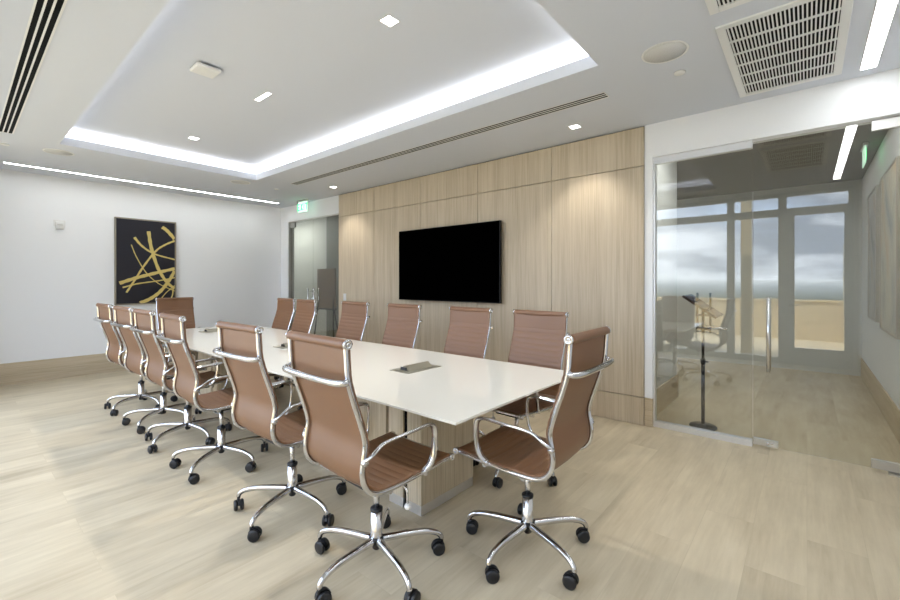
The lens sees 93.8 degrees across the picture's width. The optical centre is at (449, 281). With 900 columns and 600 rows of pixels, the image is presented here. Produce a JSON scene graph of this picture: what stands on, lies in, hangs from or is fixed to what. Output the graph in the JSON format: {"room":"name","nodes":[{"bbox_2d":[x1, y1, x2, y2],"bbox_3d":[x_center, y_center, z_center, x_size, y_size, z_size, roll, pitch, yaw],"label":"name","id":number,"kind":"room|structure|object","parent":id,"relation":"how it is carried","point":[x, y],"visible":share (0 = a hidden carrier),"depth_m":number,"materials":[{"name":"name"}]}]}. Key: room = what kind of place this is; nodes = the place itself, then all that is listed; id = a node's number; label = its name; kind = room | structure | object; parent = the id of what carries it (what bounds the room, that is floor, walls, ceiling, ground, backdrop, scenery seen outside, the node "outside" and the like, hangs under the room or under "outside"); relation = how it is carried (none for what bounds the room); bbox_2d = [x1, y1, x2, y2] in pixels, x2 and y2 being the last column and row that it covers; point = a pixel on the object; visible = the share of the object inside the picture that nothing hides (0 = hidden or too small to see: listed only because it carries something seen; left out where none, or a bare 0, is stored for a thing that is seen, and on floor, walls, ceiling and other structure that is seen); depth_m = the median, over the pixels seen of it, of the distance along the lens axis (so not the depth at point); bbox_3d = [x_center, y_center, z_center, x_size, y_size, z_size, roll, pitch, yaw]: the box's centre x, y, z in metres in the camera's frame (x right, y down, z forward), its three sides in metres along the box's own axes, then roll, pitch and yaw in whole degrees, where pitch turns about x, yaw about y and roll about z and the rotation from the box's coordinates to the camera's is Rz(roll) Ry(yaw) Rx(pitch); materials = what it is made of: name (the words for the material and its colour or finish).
{"room":"conference room","nodes":[
{"label":"conference room","id":0,"kind":"room"},
{"bbox_2d":[0,169,280,363],"bbox_3d":[-4.913,-0.060,6.691,0.150,2.820,4.850,0,0,40],"label":"wall","id":1,"kind":"structure","parent":0,"point":[228,253],"depth_m":6.19,"materials":[{"name":"white paint"}]},
{"bbox_2d":[54,220,65,228],"bbox_3d":[-5.458,-0.804,5.890,0.056,0.128,0.124,0,0,40],"label":"wall sensor","id":2,"kind":"object","parent":1,"relation":"attached to","point":[60,224],"visible":1,"depth_m":5.88,"materials":[{"name":"white plastic"}]},
{"bbox_2d":[0,348,172,385],"bbox_3d":[-4.861,1.208,6.626,0.014,0.285,4.619,0,0,40],"label":"baseboard","id":3,"kind":"structure","parent":1,"relation":"attached to","point":[56,368],"depth_m":5.87,"materials":[{"name":"brown wood"}]},
{"bbox_2d":[114,217,175,304],"bbox_3d":[-4.804,-0.318,6.664,0.051,1.335,0.810,0,0,40],"label":"framed painting","id":4,"kind":"object","parent":1,"relation":"attached to","point":[144,250],"visible":0.97,"depth_m":6.61,"materials":[{"name":"black"}]},
{"bbox_2d":[294,217,325,335],"bbox_3d":[-1.544,-0.060,8.469,10.690,2.820,0.120,0,0,40],"label":"wall","id":5,"kind":"structure","parent":0,"point":[310,235],"depth_m":9.85,"materials":[{"name":"grey paint"}]},
{"bbox_2d":[326,215,338,336],"bbox_3d":[-1.716,-0.059,8.489,2.600,2.819,0.069,0,0,40],"label":"wall","id":6,"kind":"structure","parent":0,"point":[332,223],"depth_m":9.15,"materials":[{"name":"grey paint"}]},
{"bbox_2d":[0,357,899,599],"bbox_3d":[-1.760,1.410,6.737,13.000,0.120,9.200,0,0,40],"label":"floor","id":7,"kind":"structure","parent":0,"point":[87,512],"depth_m":2.48,"materials":[{"name":"brown wood"}]},
{"bbox_2d":[93,303,177,415],"bbox_3d":[-3.339,0.785,4.525,0.659,1.129,0.715,0,0,38],"label":"office chair","id":8,"kind":"object","parent":7,"relation":"on","point":[114,350],"visible":0.66,"depth_m":4.39,"materials":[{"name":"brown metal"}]},
{"bbox_2d":[110,306,206,433],"bbox_3d":[-2.779,0.785,4.057,0.663,1.129,0.728,0,0,38],"label":"office chair","id":9,"kind":"object","parent":7,"relation":"on","point":[134,358],"visible":0.58,"depth_m":3.90,"materials":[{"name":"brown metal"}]},
{"bbox_2d":[155,297,201,354],"bbox_3d":[-3.719,0.784,5.811,0.714,1.126,0.640,0,0,40],"label":"office chair","id":10,"kind":"object","parent":7,"relation":"on","point":[182,306],"visible":0.27,"depth_m":6.03,"materials":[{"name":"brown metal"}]},
{"bbox_2d":[130,308,231,453],"bbox_3d":[-2.257,0.784,3.606,0.654,1.126,0.713,0,0,40],"label":"office chair","id":11,"kind":"object","parent":7,"relation":"on","point":[156,366],"visible":0.81,"depth_m":3.49,"materials":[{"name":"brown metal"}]},
{"bbox_2d":[156,312,267,484],"bbox_3d":[-1.705,0.785,3.119,0.654,1.129,0.723,0,0,42],"label":"office chair","id":12,"kind":"object","parent":7,"relation":"on","point":[186,380],"visible":0.86,"depth_m":2.99,"materials":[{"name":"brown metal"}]},
{"bbox_2d":[213,321,346,542],"bbox_3d":[-0.927,0.784,2.470,0.632,1.126,0.703,0,0,39],"label":"office chair","id":13,"kind":"object","parent":7,"relation":"on","point":[254,405],"visible":0.85,"depth_m":2.32,"materials":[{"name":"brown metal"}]},
{"bbox_2d":[268,298,295,379],"bbox_3d":[-2.436,0.785,5.520,0.653,1.129,0.717,0,0,42],"label":"office chair","id":14,"kind":"object","parent":7,"relation":"on","point":[285,311],"visible":0.3,"depth_m":5.69,"materials":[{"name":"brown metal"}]},
{"bbox_2d":[272,299,317,388],"bbox_3d":[-2.005,0.785,5.105,0.643,1.129,0.672,0,0,43],"label":"office chair","id":15,"kind":"object","parent":7,"relation":"on","point":[305,313],"visible":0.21,"depth_m":5.24,"materials":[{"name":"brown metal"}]},
{"bbox_2d":[314,268,337,336],"bbox_3d":[-2.429,0.536,8.655,0.744,1.612,0.444,0,0,40],"label":"board","id":16,"kind":"object","parent":7,"relation":"on","point":[326,278],"visible":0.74,"depth_m":8.53,"materials":[{"name":"grey"}]},
{"bbox_2d":[297,301,369,409],"bbox_3d":[-1.281,0.785,4.559,0.652,1.129,0.702,0,0,40],"label":"office chair","id":17,"kind":"object","parent":7,"relation":"on","point":[354,315],"visible":0.27,"depth_m":4.71,"materials":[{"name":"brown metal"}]},
{"bbox_2d":[157,326,563,515],"bbox_3d":[-1.458,0.978,3.931,5.000,0.744,1.310,0,0,40],"label":"conference table","id":18,"kind":"object","parent":7,"relation":"on","point":[449,396],"visible":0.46,"depth_m":2.62,"materials":[{"name":"white laminate"}]},
{"bbox_2d":[198,328,217,332],"bbox_3d":[-2.897,0.588,5.211,0.184,0.036,0.330,0,0,40],"label":"power outlet","id":19,"kind":"object","parent":18,"relation":"on","point":[210,329],"visible":0.57,"depth_m":5.13,"materials":[{"name":"silver metal"}]},
{"bbox_2d":[273,343,287,348],"bbox_3d":[-1.479,0.588,4.008,0.184,0.036,0.330,0,0,40],"label":"power outlet","id":20,"kind":"object","parent":18,"relation":"on","point":[284,345],"visible":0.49,"depth_m":3.91,"materials":[{"name":"silver metal"}]},
{"bbox_2d":[390,361,440,373],"bbox_3d":[-0.239,0.588,2.957,0.184,0.036,0.330,0,0,40],"label":"power outlet","id":21,"kind":"object","parent":18,"relation":"on","point":[416,367],"visible":1,"depth_m":2.90,"materials":[{"name":"silver metal"}]},
{"bbox_2d":[282,330,454,599],"bbox_3d":[-0.364,0.785,1.971,0.655,1.129,0.672,0,0,42],"label":"office chair","id":22,"kind":"object","parent":7,"relation":"on","point":[335,433],"visible":1,"depth_m":1.85,"materials":[{"name":"brown leather"}]},
{"bbox_2d":[382,303,422,348],"bbox_3d":[-0.638,0.784,3.999,0.631,1.126,0.708,0,0,41],"label":"office chair","id":23,"kind":"object","parent":7,"relation":"on","point":[403,320],"visible":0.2,"depth_m":4.20,"materials":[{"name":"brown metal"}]},
{"bbox_2d":[443,306,492,435],"bbox_3d":[-0.044,0.784,3.495,0.645,1.126,0.713,0,0,43],"label":"office chair","id":24,"kind":"object","parent":7,"relation":"on","point":[469,329],"visible":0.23,"depth_m":3.65,"materials":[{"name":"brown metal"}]},
{"bbox_2d":[473,309,569,488],"bbox_3d":[0.508,0.784,3.025,0.642,1.126,0.702,0,0,43],"label":"office chair","id":25,"kind":"object","parent":7,"relation":"on","point":[538,336],"visible":0.45,"depth_m":3.15,"materials":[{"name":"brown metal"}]},
{"bbox_2d":[453,326,613,590],"bbox_3d":[0.390,0.784,2.099,0.705,1.126,0.632,0,0,39],"label":"office chair","id":26,"kind":"object","parent":7,"relation":"on","point":[525,455],"visible":1,"depth_m":2.01,"materials":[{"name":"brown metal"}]},
{"bbox_2d":[682,293,727,430],"bbox_3d":[2.373,0.725,3.908,0.356,1.250,0.246,0,0,40],"label":"stand","id":27,"kind":"object","parent":7,"relation":"on","point":[711,312],"visible":0.95,"depth_m":3.91,"materials":[{"name":"black metal"},{"name":"wood"},{"name":"satin chrome"}]},
{"bbox_2d":[0,0,899,207],"bbox_3d":[-1.760,-1.630,6.737,13.000,0.320,9.200,0,0,40],"label":"ceiling","id":28,"kind":"structure","parent":0,"point":[115,88],"depth_m":3.43,"materials":[{"name":"white paint"}]},
{"bbox_2d":[0,0,67,133],"bbox_3d":[-2.495,-1.468,2.546,4.912,0.004,0.112,0,0,40],"label":"ceiling vent","id":29,"kind":"object","parent":28,"relation":"in","point":[45,15],"visible":1,"depth_m":2.73,"materials":[{"name":"black"}]},
{"bbox_2d":[42,148,74,155],"bbox_3d":[-4.429,-1.467,4.766,0.274,0.005,0.274,0,0,40],"label":"ceiling speaker","id":30,"kind":"object","parent":28,"relation":"attached to","point":[48,150],"visible":1,"depth_m":4.77,"materials":[{"name":"grey plastic"}]},
{"bbox_2d":[3,162,278,203],"bbox_3d":[-4.338,-1.467,6.511,0.062,0.005,3.532,0,0,40],"label":"recessed light","id":31,"kind":"object","parent":28,"relation":"in","point":[3,162],"visible":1,"depth_m":6.08,"materials":[{"name":"white"}]},
{"bbox_2d":[190,62,220,78],"bbox_3d":[-1.876,-1.630,3.230,0.170,0.040,0.170,0,0,40],"label":"wireless access point","id":32,"kind":"object","parent":28,"relation":"attached to","point":[200,68],"visible":1,"depth_m":3.21,"materials":[{"name":"white plastic"}]},
{"bbox_2d":[230,180,249,184],"bbox_3d":[-3.085,-1.467,6.196,0.274,0.005,0.274,0,0,40],"label":"ceiling speaker","id":33,"kind":"object","parent":28,"relation":"attached to","point":[231,181],"visible":1,"depth_m":6.20,"materials":[{"name":"grey plastic"}]},
{"bbox_2d":[254,92,272,101],"bbox_3d":[-1.663,-1.648,3.744,0.246,0.004,0.054,0,0,40],"label":"recessed light","id":34,"kind":"object","parent":28,"relation":"in","point":[266,94],"visible":1,"depth_m":3.74,"materials":[{"name":"white plastic"}]},
{"bbox_2d":[297,199,308,212],"bbox_3d":[-2.643,-1.362,7.552,0.336,0.214,0.044,0,0,40],"label":"exit sign","id":35,"kind":"object","parent":28,"relation":"hanging from","point":[302,204],"visible":1,"depth_m":7.55,"materials":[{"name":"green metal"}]},
{"bbox_2d":[378,14,400,27],"bbox_3d":[-0.382,-1.648,2.658,0.098,0.004,0.098,0,0,40],"label":"recessed light","id":36,"kind":"object","parent":28,"relation":"in","point":[388,20],"visible":1,"depth_m":2.65,"materials":[{"name":"white plastic"}]},
{"bbox_2d":[291,92,608,184],"bbox_3d":[-0.562,-1.468,4.810,4.692,0.004,0.112,0,0,40],"label":"ceiling vent","id":37,"kind":"object","parent":28,"relation":"in","point":[602,95],"visible":1,"depth_m":4.13,"materials":[{"name":"black metal"}]},
{"bbox_2d":[568,124,580,129],"bbox_3d":[1.180,-1.468,3.982,0.098,0.004,0.098,0,0,40],"label":"recessed light","id":38,"kind":"object","parent":28,"relation":"in","point":[575,126],"visible":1,"depth_m":3.97,"materials":[{"name":"white plastic"}]},
{"bbox_2d":[641,40,688,63],"bbox_3d":[1.375,-1.467,2.696,0.274,0.005,0.274,0,0,40],"label":"ceiling speaker","id":39,"kind":"object","parent":28,"relation":"attached to","point":[667,51],"visible":1,"depth_m":2.69,"materials":[{"name":"grey plastic"}]},
{"bbox_2d":[674,70,685,75],"bbox_3d":[1.609,-1.464,2.949,0.072,0.012,0.072,0,0,40],"label":"cap","id":40,"kind":"object","parent":28,"relation":"attached to","point":[679,72],"visible":1,"depth_m":2.94,"materials":[{"name":"white plastic"}]},
{"bbox_2d":[705,0,752,14],"bbox_3d":[1.255,-1.464,1.650,0.590,0.012,1.220,0,0,40],"label":"ceiling vent","id":41,"kind":"object","parent":28,"relation":"in","point":[712,5],"visible":1,"depth_m":2.21,"materials":[{"name":"white plastic"}]},
{"bbox_2d":[715,0,853,97],"bbox_3d":[2.138,-1.464,2.691,0.590,0.012,1.190,0,0,40],"label":"ceiling vent","id":42,"kind":"object","parent":28,"relation":"in","point":[795,42],"visible":1,"depth_m":2.59,"materials":[{"name":"white plastic"}]},
{"bbox_2d":[860,142,868,167],"bbox_3d":[4.466,-1.362,4.539,0.044,0.214,0.336,0,0,40],"label":"exit sign","id":43,"kind":"object","parent":28,"relation":"hanging from","point":[864,146],"visible":1,"depth_m":4.48,"materials":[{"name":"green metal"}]},
{"bbox_2d":[859,0,898,70],"bbox_3d":[1.677,-1.467,1.482,0.090,0.005,3.702,0,0,40],"label":"recessed light","id":44,"kind":"object","parent":28,"relation":"in","point":[884,10],"visible":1,"depth_m":2.47,"materials":[{"name":"white plastic"}]},
{"bbox_2d":[281,68,899,425],"bbox_3d":[-0.063,-0.060,5.647,8.600,2.820,0.168,0,0,40],"label":"wall","id":45,"kind":"structure","parent":0,"point":[571,215],"depth_m":4.38,"materials":[{"name":"brown wood"}]},
{"bbox_2d":[289,213,338,329],"bbox_3d":[-2.474,0.090,7.691,1.716,2.519,0.123,0,0,40],"label":"door","id":46,"kind":"structure","parent":45,"relation":"in","point":[292,224],"depth_m":8.21,"materials":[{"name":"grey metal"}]},
{"bbox_2d":[399,220,501,303],"bbox_3d":[-0.048,-0.234,5.467,1.714,0.968,0.086,0,0,40],"label":"television","id":47,"kind":"object","parent":45,"relation":"attached to","point":[463,262],"visible":1,"depth_m":5.33,"materials":[{"name":"black plastic"}]},
{"bbox_2d":[341,126,644,424],"bbox_3d":[-0.002,-0.059,5.536,4.835,2.819,0.018,0,0,40],"label":"trim","id":48,"kind":"structure","parent":45,"relation":"attached to","point":[643,126],"depth_m":3.97,"materials":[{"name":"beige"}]},
{"bbox_2d":[645,140,752,446],"bbox_3d":[2.169,0.095,3.722,0.820,2.510,0.096,0,0,40],"label":"window","id":49,"kind":"structure","parent":45,"relation":"in","point":[748,145],"depth_m":3.82,"materials":[{"name":"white metal"}]},
{"bbox_2d":[753,116,899,477],"bbox_3d":[2.840,0.100,3.177,0.897,2.500,0.134,0,0,40],"label":"door","id":50,"kind":"structure","parent":45,"relation":"in","point":[893,468],"depth_m":3.00,"materials":[{"name":"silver metal"}]},
{"bbox_2d":[657,162,676,387],"bbox_3d":[2.246,-0.060,4.566,0.140,2.820,1.170,0,0,40],"label":"wall","id":51,"kind":"structure","parent":0,"point":[666,173],"depth_m":4.56,"materials":[{"name":"grey paint"}]},
{"bbox_2d":[657,374,677,414],"bbox_3d":[2.256,1.218,4.567,0.153,0.265,1.182,0,0,40],"label":"baseboard","id":52,"kind":"structure","parent":51,"relation":"attached to","point":[667,392],"depth_m":4.58,"materials":[{"name":"brown wood"}]},
{"bbox_2d":[677,179,861,375],"bbox_3d":[1.134,-0.060,10.150,12.600,2.820,0.150,0,0,40],"label":"window","id":53,"kind":"structure","parent":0,"point":[807,240],"depth_m":6.62,"materials":[{"name":"clear glass"}]},
{"bbox_2d":[862,127,899,409],"bbox_3d":[4.670,-0.060,4.464,0.150,2.820,4.150,0,0,40],"label":"wall","id":54,"kind":"structure","parent":0,"point":[880,350],"depth_m":4.63,"materials":[{"name":"grey paint"}]},
{"bbox_2d":[868,185,878,322],"bbox_3d":[4.807,-0.300,4.774,0.042,1.460,0.800,0,0,40],"label":"painting","id":55,"kind":"object","parent":54,"relation":"attached to","point":[873,197],"visible":0.84,"depth_m":4.68,"materials":[{"name":"beige"}]},
{"bbox_2d":[861,358,899,443],"bbox_3d":[4.576,1.218,4.478,0.013,0.265,4.048,0,0,40],"label":"baseboard","id":56,"kind":"structure","parent":54,"relation":"attached to","point":[888,408],"depth_m":4.29,"materials":[{"name":"brown wood"}]},
{"bbox_2d":[879,156,899,339],"bbox_3d":[4.015,-0.280,3.839,0.042,1.500,1.050,0,0,40],"label":"painting","id":57,"kind":"object","parent":54,"relation":"attached to","point":[889,183],"visible":1,"depth_m":3.73,"materials":[{"name":"beige"}]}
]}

